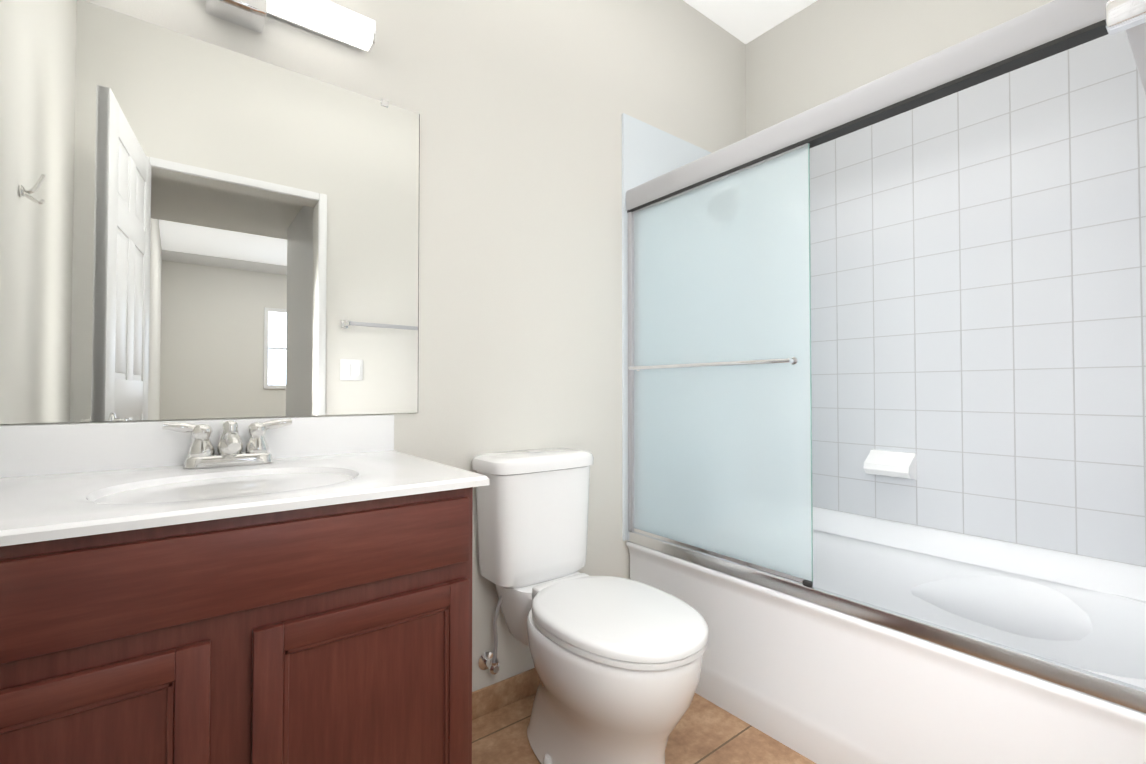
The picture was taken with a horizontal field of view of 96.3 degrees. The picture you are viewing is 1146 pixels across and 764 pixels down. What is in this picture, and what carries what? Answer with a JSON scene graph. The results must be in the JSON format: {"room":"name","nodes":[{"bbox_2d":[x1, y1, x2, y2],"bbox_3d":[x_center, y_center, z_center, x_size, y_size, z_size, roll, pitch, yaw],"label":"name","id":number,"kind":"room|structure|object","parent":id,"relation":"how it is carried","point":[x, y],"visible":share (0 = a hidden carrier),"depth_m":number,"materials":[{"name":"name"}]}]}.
{"room":"bathroom","nodes":[
{"label":"bathroom","id":0,"kind":"room"},
{"bbox_2d":[0,0,745,691],"bbox_3d":[-0.196,-0.320,1.787,2.805,2.740,0.120,1,-1,-38],"label":"wall","id":1,"kind":"structure","parent":0,"point":[520,106],"depth_m":1.73,"materials":[{"name":"white paint"}]},
{"bbox_2d":[0,0,419,423],"bbox_3d":[-0.812,-0.358,1.230,0.906,0.887,0.008,1,-1,-38],"label":"mirror","id":2,"kind":"object","parent":1,"relation":"attached to","point":[192,228],"visible":1,"depth_m":1.18,"materials":[{"name":"silver mirror"}]},
{"bbox_2d":[205,0,375,52],"bbox_3d":[-0.790,-0.916,1.204,0.610,0.104,0.091,1,-1,-38],"label":"vanity light","id":3,"kind":"object","parent":1,"relation":"attached to","point":[331,20],"visible":1,"depth_m":1.27,"materials":[{"name":"white glass"}]},
{"bbox_2d":[472,668,539,719],"bbox_3d":[-0.155,1.008,1.713,0.919,0.082,0.010,1,-1,-38],"label":"baseboard","id":4,"kind":"structure","parent":1,"relation":"attached to","point":[499,694],"depth_m":1.64,"materials":[{"name":"brown tile"}]},
{"bbox_2d":[622,113,710,540],"bbox_3d":[0.527,-0.216,2.259,0.840,1.671,0.010,1,-1,-38],"label":"wall tile","id":5,"kind":"structure","parent":1,"relation":"attached to","point":[649,152],"depth_m":2.04,"materials":[{"name":"white tile"}]},
{"bbox_2d":[626,0,1145,712],"bbox_3d":[0.664,-0.081,1.435,0.090,1.374,1.455,1,-1,-38],"label":"shower door","id":6,"kind":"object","parent":1,"relation":"attached to","point":[718,362],"visible":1,"depth_m":1.58,"materials":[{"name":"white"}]},
{"bbox_2d":[472,693,815,763],"bbox_3d":[0.293,1.089,1.129,2.805,0.100,1.720,1,-1,-38],"label":"floor","id":7,"kind":"structure","parent":0,"point":[705,731],"depth_m":1.50,"materials":[{"name":"tile"}]},
{"bbox_2d":[0,415,488,763],"bbox_3d":[-0.669,0.560,0.971,0.837,0.952,0.566,1,-1,-38],"label":"bathroom vanity","id":8,"kind":"object","parent":7,"relation":"on","point":[304,596],"visible":0.94,"depth_m":0.81,"materials":[{"name":"brown wood"}]},
{"bbox_2d":[162,418,291,468],"bbox_3d":[-0.743,0.135,1.120,0.243,0.101,0.150,1,-1,-38],"label":"faucet","id":9,"kind":"object","parent":8,"relation":"on","point":[201,452],"visible":1,"depth_m":1.13,"materials":[{"name":"silver metal"}]},
{"bbox_2d":[472,448,708,763],"bbox_3d":[0.036,0.628,1.409,0.374,0.831,0.734,1,-1,-38],"label":"toilet","id":10,"kind":"object","parent":7,"relation":"on","point":[617,662],"visible":0.98,"depth_m":1.31,"materials":[{"name":"white ceramic"}]},
{"bbox_2d":[626,507,1145,763],"bbox_3d":[0.975,0.791,1.660,0.819,0.514,1.456,1,-1,-38],"label":"bathtub","id":11,"kind":"object","parent":7,"relation":"on","point":[816,683],"visible":0.71,"depth_m":1.47,"materials":[{"name":"white ceramic"}]},
{"bbox_2d":[684,0,816,43],"bbox_3d":[0.293,-1.751,1.178,2.805,0.100,1.720,1,-1,-38],"label":"ceiling","id":12,"kind":"structure","parent":0,"point":[745,21],"depth_m":2.33,"materials":[{"name":"white paint"}]},
{"bbox_2d":[746,0,1136,565],"bbox_3d":[1.393,-0.318,1.925,0.120,2.740,1.600,1,-1,-38],"label":"wall","id":13,"kind":"structure","parent":0,"point":[816,53],"depth_m":2.16,"materials":[{"name":"white paint"}]},
{"bbox_2d":[810,31,1145,566],"bbox_3d":[1.307,-0.260,1.927,0.010,1.596,1.468,1,-1,-38],"label":"wall tile","id":14,"kind":"structure","parent":13,"relation":"attached to","point":[978,299],"depth_m":1.75,"materials":[{"name":"white tile"}]},
{"bbox_2d":[863,449,916,479],"bbox_3d":[1.213,0.318,1.965,0.080,0.100,0.156,1,-1,-38],"label":"soap dish","id":15,"kind":"object","parent":14,"relation":"attached to","point":[892,463],"visible":1,"depth_m":1.95,"materials":[{"name":"white ceramic"}]},
{"bbox_3d":[0.781,-0.342,0.520,2.565,2.740,0.120,1,-1,-38],"label":"wall","id":16,"kind":"structure","parent":0,"visible":0},
{"bbox_2d":[1105,0,1145,95],"bbox_3d":[0.781,-0.348,0.649,0.641,0.044,0.082,1,-1,-38],"label":"towel bar","id":17,"kind":"object","parent":16,"relation":"attached to","point":[1128,17],"visible":1,"depth_m":0.49,"materials":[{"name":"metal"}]}
]}

